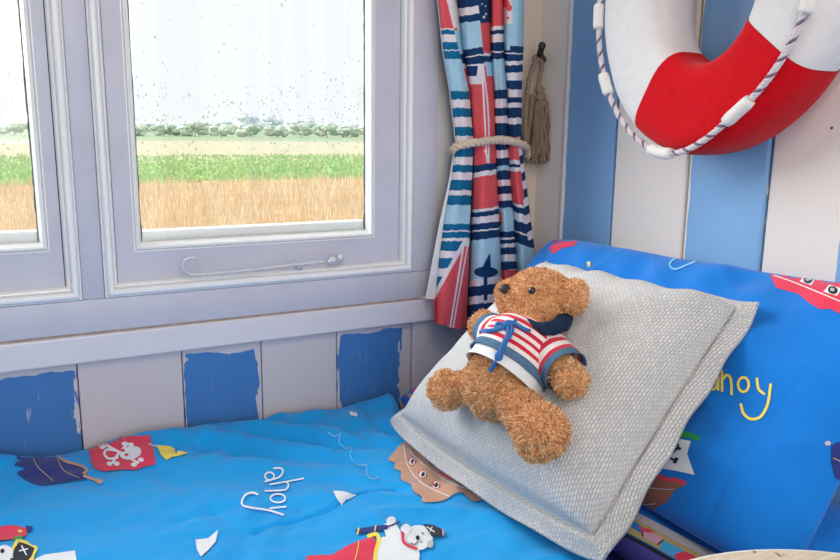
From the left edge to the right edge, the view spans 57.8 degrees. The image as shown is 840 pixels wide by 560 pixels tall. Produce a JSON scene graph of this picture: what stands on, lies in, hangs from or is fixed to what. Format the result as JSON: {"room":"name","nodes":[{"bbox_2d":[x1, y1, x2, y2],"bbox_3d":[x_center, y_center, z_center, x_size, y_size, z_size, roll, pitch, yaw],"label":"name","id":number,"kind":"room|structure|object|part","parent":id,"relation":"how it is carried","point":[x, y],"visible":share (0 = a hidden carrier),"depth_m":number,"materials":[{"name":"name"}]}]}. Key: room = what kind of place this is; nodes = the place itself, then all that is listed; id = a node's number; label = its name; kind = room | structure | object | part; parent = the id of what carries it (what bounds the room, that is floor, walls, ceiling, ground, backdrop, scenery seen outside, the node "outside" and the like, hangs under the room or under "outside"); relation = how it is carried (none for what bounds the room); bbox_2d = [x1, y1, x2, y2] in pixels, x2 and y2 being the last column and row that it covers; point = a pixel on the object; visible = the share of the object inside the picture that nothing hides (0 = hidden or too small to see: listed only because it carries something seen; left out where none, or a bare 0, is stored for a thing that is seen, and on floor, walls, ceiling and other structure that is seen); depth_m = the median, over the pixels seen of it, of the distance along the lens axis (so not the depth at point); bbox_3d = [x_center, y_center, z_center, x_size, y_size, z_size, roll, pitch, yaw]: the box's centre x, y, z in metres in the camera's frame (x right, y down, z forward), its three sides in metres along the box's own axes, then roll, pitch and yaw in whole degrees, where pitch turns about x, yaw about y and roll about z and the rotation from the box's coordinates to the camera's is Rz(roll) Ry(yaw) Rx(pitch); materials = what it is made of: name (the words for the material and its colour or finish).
{"room":"child's bedroom","nodes":[
{"label":"child's bedroom","id":0,"kind":"room"},
{"bbox_2d":[0,0,542,456],"bbox_3d":[-0.763,-0.226,0.977,2.234,2.050,0.068,-5,13,-28],"label":"wall","id":1,"kind":"structure","parent":0,"point":[50,411],"depth_m":1.27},
{"bbox_2d":[0,0,64,290],"bbox_3d":[-0.752,-0.361,0.943,0.511,0.790,0.050,-5,13,-28],"label":"window","id":2,"kind":"structure","parent":1,"relation":"in","point":[31,258],"depth_m":1.08,"materials":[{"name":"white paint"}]},
{"bbox_2d":[0,298,433,372],"bbox_3d":[-0.747,0.124,1.009,2.215,0.045,0.018,-5,13,-28],"label":"trim","id":3,"kind":"structure","parent":1,"relation":"attached to","point":[36,353],"depth_m":1.22,"materials":[{"name":"white paint"}]},
{"bbox_2d":[0,0,438,341],"bbox_3d":[-0.515,-0.377,1.069,1.220,0.922,0.078,-5,13,-28],"label":"window frame","id":4,"kind":"structure","parent":1,"relation":"attached to","point":[92,298],"depth_m":1.16,"materials":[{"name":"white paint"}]},
{"bbox_2d":[99,0,399,281],"bbox_3d":[-0.248,-0.405,1.203,0.480,0.790,0.076,-5,13,-28],"label":"window","id":5,"kind":"structure","parent":1,"relation":"in","point":[141,254],"depth_m":1.26,"materials":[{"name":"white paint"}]},
{"bbox_3d":[-0.425,-0.771,0.976,1.514,0.028,0.072,-5,13,-28],"label":"rail","id":6,"kind":"object","parent":1,"relation":"attached to","visible":0},
{"bbox_2d":[420,0,534,329],"bbox_3d":[0.136,-0.377,1.340,0.291,1.014,0.053,-5,13,-28],"label":"curtain","id":7,"kind":"object","parent":6,"relation":"hanging from","point":[484,238],"visible":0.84,"depth_m":1.36,"materials":[{"name":"fabric"}]},
{"bbox_2d":[533,0,839,506],"bbox_3d":[0.904,-0.082,0.347,0.060,2.050,2.850,-5,13,-28],"label":"wall","id":8,"kind":"structure","parent":0,"point":[772,205],"depth_m":1.17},
{"bbox_2d":[537,42,545,61],"bbox_3d":[0.229,-0.423,1.427,0.021,0.036,0.092,4,11,15],"label":"wall hook","id":9,"kind":"object","parent":8,"relation":"attached to","point":[542,45],"visible":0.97,"depth_m":1.39,"materials":[{"name":"metal"}]},
{"bbox_2d":[448,54,550,164],"bbox_3d":[0.152,-0.312,1.388,0.239,0.206,0.070,-6,13,-33],"label":"tieback","id":10,"kind":"object","parent":9,"relation":"hanging from","point":[540,148],"visible":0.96,"depth_m":1.43,"materials":[{"name":"fabric"}]},
{"bbox_3d":[0.212,-0.321,1.430,0.033,0.203,0.028,4,12,17],"label":"hanging cord","id":11,"kind":"part","parent":10,"relation":"part of","materials":[{"name":"fabric"}]},
{"bbox_2d":[558,0,573,238],"bbox_3d":[0.270,-0.297,1.409,0.006,2.050,0.008,-5,13,-28],"label":"trim","id":12,"kind":"structure","parent":8,"relation":"attached to","point":[570,17],"depth_m":1.41,"materials":[{"name":"white wood"}]},
{"bbox_2d":[593,0,839,159],"bbox_3d":[0.409,-0.404,1.026,0.116,0.480,0.406,-5,12,-26],"label":"lifebuoy","id":13,"kind":"object","parent":8,"relation":"hanging from","point":[785,55],"visible":1,"depth_m":1.01,"materials":[{"name":"red plastic"},{"name":"white plastic"},{"name":"rope"}]},
{"bbox_3d":[-0.079,1.050,-0.007,2.383,0.060,2.900,-5,13,-28],"label":"floor","id":14,"kind":"structure","parent":0,"visible":0},
{"bbox_2d":[605,551,626,559],"bbox_3d":[-0.561,0.615,0.756,2.217,0.489,0.766,-5,13,-28],"label":"bed","id":15,"kind":"object","parent":14,"relation":"on","point":[612,555],"visible":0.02,"depth_m":0.94,"materials":[{"name":"blue fabric"}]},
{"bbox_2d":[0,393,587,559],"bbox_3d":[-0.672,0.353,0.633,1.870,0.070,0.784,-5,13,-28],"label":"duvet","id":16,"kind":"object","parent":15,"relation":"on","point":[343,483],"visible":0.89,"depth_m":0.98,"materials":[{"name":"blue fabric"}]},
{"bbox_2d":[390,261,759,559],"bbox_3d":[0.185,0.130,1.018,0.299,0.276,0.427,-5,13,-28],"label":"cushion","id":17,"kind":"object","parent":16,"relation":"on","point":[654,353],"visible":0.58,"depth_m":0.88,"materials":[{"name":"white fabric"}]},
{"bbox_2d":[425,266,592,465],"bbox_3d":[0.140,0.087,0.939,0.205,0.198,0.257,-6,13,-33],"label":"teddy bear","id":18,"kind":"object","parent":17,"relation":"on","point":[515,353],"visible":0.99,"depth_m":0.89},
{"bbox_2d":[527,313,572,335],"bbox_3d":[0.161,0.050,0.930,0.096,0.022,0.068,-5,13,-28],"label":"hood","id":19,"kind":"object","parent":18,"relation":"attached to","point":[538,324],"depth_m":0.90,"materials":[{"name":"blue fabric"}]},
{"bbox_2d":[401,385,839,559],"bbox_3d":[0.265,0.255,1.166,0.309,0.080,0.709,-5,13,-28],"label":"pillow","id":20,"kind":"object","parent":15,"relation":"on","point":[651,536],"visible":0.21,"depth_m":0.89,"materials":[{"name":"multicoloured fabric"}]},
{"bbox_2d":[527,239,839,552],"bbox_3d":[0.301,0.114,1.073,0.245,0.294,0.660,-5,13,-28],"label":"pillow","id":21,"kind":"object","parent":20,"relation":"on","point":[756,465],"visible":0.46,"depth_m":0.85,"materials":[{"name":"blue fabric"}]},
{"bbox_2d":[691,549,839,559],"bbox_3d":[0.319,0.596,0.524,0.444,0.642,0.444,-5,13,-28],"label":"side table","id":22,"kind":"object","parent":14,"relation":"on","point":[761,554],"visible":1,"depth_m":0.67,"materials":[{"name":"brown wood"}]},
{"label":"outside","id":23,"kind":"structure","parent":0,"visible":0},
{"bbox_2d":[0,129,363,230],"bbox_3d":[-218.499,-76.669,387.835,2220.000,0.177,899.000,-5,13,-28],"label":"ground","id":24,"kind":"structure","parent":23,"point":[229,147],"depth_m":59.08,"materials":[{"name":"plant"}]},
{"bbox_2d":[0,125,12,133],"bbox_3d":[-84.119,-30.066,151.554,5.699,2.657,3.442,-5,13,-28],"label":"tree","id":25,"kind":"object","parent":24,"relation":"on","point":[4,129],"visible":0.99,"depth_m":151.81,"materials":[{"name":"green plant"}]},
{"bbox_2d":[0,122,23,134],"bbox_3d":[-86.260,-32.122,161.658,6.137,2.767,4.771,-5,13,-28],"label":"tree","id":26,"kind":"object","parent":24,"relation":"on","point":[16,127],"visible":0.53,"depth_m":160.39,"materials":[{"name":"green plant"}]},
{"bbox_2d":[17,121,26,128],"bbox_3d":[-79.152,-31.014,155.685,5.664,3.059,3.931,-5,13,-28],"label":"tree","id":27,"kind":"object","parent":24,"relation":"on","point":[23,124],"visible":0.3,"depth_m":153.75,"materials":[{"name":"green plant"}]},
{"bbox_2d":[135,126,146,135],"bbox_3d":[-61.939,-32.364,164.963,5.112,2.593,4.470,-5,13,-28],"label":"tree","id":28,"kind":"object","parent":24,"relation":"on","point":[139,132],"visible":0.41,"depth_m":164.35,"materials":[{"name":"green plant"}]},
{"bbox_2d":[135,124,152,131],"bbox_3d":[-63.415,-34.094,173.113,5.390,2.829,4.687,-5,13,-28],"label":"tree","id":29,"kind":"object","parent":24,"relation":"on","point":[141,125],"visible":0.3,"depth_m":171.78,"materials":[{"name":"green plant"}]},
{"bbox_2d":[135,122,155,126],"bbox_3d":[-109.830,-59.983,298.848,15.756,4.306,14.910,-5,13,-28],"label":"tree","id":30,"kind":"object","parent":24,"relation":"on","point":[148,124],"visible":0.24,"depth_m":295.79,"materials":[{"name":"green plant"}]},
{"bbox_2d":[149,124,176,135],"bbox_3d":[-56.590,-32.921,167.739,5.804,2.756,4.162,-5,13,-28],"label":"tree","id":31,"kind":"object","parent":24,"relation":"on","point":[159,131],"visible":0.95,"depth_m":166.13,"materials":[{"name":"green plant"}]},
{"bbox_2d":[168,129,180,135],"bbox_3d":[-58.000,-34.358,177.070,5.466,1.971,4.404,-5,13,-28],"label":"tree","id":32,"kind":"object","parent":24,"relation":"on","point":[176,132],"visible":0.59,"depth_m":176.37,"materials":[{"name":"green plant"}]},
{"bbox_2d":[0,172,363,230],"bbox_3d":[-1.520,-2.019,18.215,29.812,0.649,17.221,-5,13,-28],"label":"wheat field","id":33,"kind":"structure","parent":24,"relation":"on","point":[355,212],"depth_m":17.18,"materials":[{"name":"beige plant"}]},
{"bbox_2d":[0,152,363,186],"bbox_3d":[-4.639,-6.608,42.328,64.947,0.341,27.059,-5,13,-28],"label":"meadow grass","id":34,"kind":"structure","parent":24,"relation":"on","point":[310,167],"depth_m":35.29,"materials":[{"name":"green plant"}]},
{"bbox_2d":[180,122,208,136],"bbox_3d":[-50.252,-33.541,169.589,6.336,3.425,5.127,-5,13,-28],"label":"tree","id":35,"kind":"object","parent":24,"relation":"on","point":[204,131],"visible":0.9,"depth_m":168.60,"materials":[{"name":"green plant"}]},
{"bbox_2d":[179,121,212,129],"bbox_3d":[-90.799,-62.202,309.988,14.262,4.876,10.599,-5,13,-28],"label":"tree","id":36,"kind":"object","parent":24,"relation":"on","point":[187,122],"visible":0.22,"depth_m":307.43,"materials":[{"name":"green plant"}]},
{"bbox_2d":[200,121,233,126],"bbox_3d":[-91.185,-67.651,335.996,17.388,5.602,13.942,-5,13,-28],"label":"tree","id":37,"kind":"object","parent":24,"relation":"on","point":[218,123],"visible":0.27,"depth_m":333.46,"materials":[{"name":"green plant"}]},
{"bbox_2d":[208,125,231,136],"bbox_3d":[-45.512,-33.853,173.441,5.522,2.684,3.740,-5,13,-28],"label":"tree","id":38,"kind":"object","parent":24,"relation":"on","point":[213,129],"visible":0.95,"depth_m":172.32,"materials":[{"name":"green plant"}]},
{"bbox_2d":[217,124,237,136],"bbox_3d":[-46.607,-35.986,183.312,5.606,3.058,4.850,-5,13,-28],"label":"tree","id":39,"kind":"object","parent":24,"relation":"on","point":[231,127],"visible":0.51,"depth_m":182.86,"materials":[{"name":"green plant"}]},
{"bbox_2d":[236,124,257,136],"bbox_3d":[-40.046,-34.630,176.592,5.678,3.139,3.831,-5,13,-28],"label":"tree","id":40,"kind":"object","parent":24,"relation":"on","point":[248,131],"visible":0.94,"depth_m":175.85,"materials":[{"name":"green plant"}]},
{"bbox_2d":[237,113,267,129],"bbox_3d":[-70.944,-66.085,321.393,12.791,8.631,9.636,-5,13,-28],"label":"tree","id":41,"kind":"object","parent":24,"relation":"on","point":[246,119],"visible":0.69,"depth_m":318.43,"materials":[{"name":"green plant"}]},
{"bbox_2d":[242,125,262,136],"bbox_3d":[-40.509,-36.132,185.100,5.053,2.818,5.248,-5,13,-28],"label":"tree","id":42,"kind":"object","parent":24,"relation":"on","point":[255,132],"visible":0.55,"depth_m":184.72,"materials":[{"name":"green plant"}]},
{"bbox_2d":[260,116,283,125],"bbox_3d":[-68.583,-70.669,346.743,13.968,7.979,9.403,-5,13,-28],"label":"tree","id":43,"kind":"object","parent":24,"relation":"on","point":[270,120],"visible":0.42,"depth_m":345.48,"materials":[{"name":"green plant"}]},
{"bbox_2d":[264,125,285,136],"bbox_3d":[-34.132,-34.928,178.865,4.807,3.003,4.529,-5,13,-28],"label":"tree","id":44,"kind":"object","parent":24,"relation":"on","point":[279,129],"visible":0.87,"depth_m":177.97,"materials":[{"name":"green plant"}]},
{"bbox_2d":[264,125,289,136],"bbox_3d":[-35.510,-36.774,188.138,6.427,3.040,4.583,-5,13,-28],"label":"tree","id":45,"kind":"object","parent":24,"relation":"on","point":[287,132],"visible":0.33,"depth_m":187.63,"materials":[{"name":"green plant"}]},
{"bbox_2d":[289,125,308,135],"bbox_3d":[-30.339,-37.488,191.784,5.829,3.177,5.033,-5,13,-28],"label":"tree","id":46,"kind":"object","parent":24,"relation":"on","point":[292,132],"visible":0.2,"depth_m":190.28,"materials":[{"name":"green plant"}]},
{"bbox_2d":[286,117,316,127],"bbox_3d":[-51.095,-67.351,332.162,14.312,7.495,15.644,-5,13,-28],"label":"tree","id":47,"kind":"object","parent":24,"relation":"on","point":[305,121],"visible":0.7,"depth_m":327.37,"materials":[{"name":"green plant"}]},
{"bbox_2d":[289,124,313,137],"bbox_3d":[-28.293,-35.676,182.576,6.256,3.198,4.573,-5,13,-28],"label":"tree","id":48,"kind":"object","parent":24,"relation":"on","point":[306,131],"visible":0.89,"depth_m":180.95,"materials":[{"name":"green plant"}]},
{"bbox_2d":[314,123,339,137],"bbox_3d":[-22.261,-36.326,185.069,6.871,3.670,4.750,-5,13,-28],"label":"tree","id":49,"kind":"object","parent":24,"relation":"on","point":[330,128],"visible":0.98,"depth_m":183.75,"materials":[{"name":"green plant"}]},
{"bbox_2d":[337,125,358,137],"bbox_3d":[-18.875,-38.657,198.172,6.061,3.314,5.161,-5,13,-28],"label":"tree","id":50,"kind":"object","parent":24,"relation":"on","point":[342,126],"visible":0.22,"depth_m":196.54,"materials":[{"name":"green plant"}]},
{"bbox_2d":[340,128,360,136],"bbox_3d":[-17.108,-36.379,188.370,5.794,2.646,4.105,-5,13,-28],"label":"tree","id":51,"kind":"object","parent":24,"relation":"on","point":[354,131],"visible":0.94,"depth_m":187.28,"materials":[{"name":"green plant"}]},
{"bbox_2d":[351,123,363,128],"bbox_3d":[-27.383,-68.595,345.416,16.875,5.465,12.113,-5,13,-28],"label":"tree","id":52,"kind":"object","parent":24,"relation":"on","point":[362,125],"visible":0.22,"depth_m":340.87,"materials":[{"name":"green plant"}]}
]}

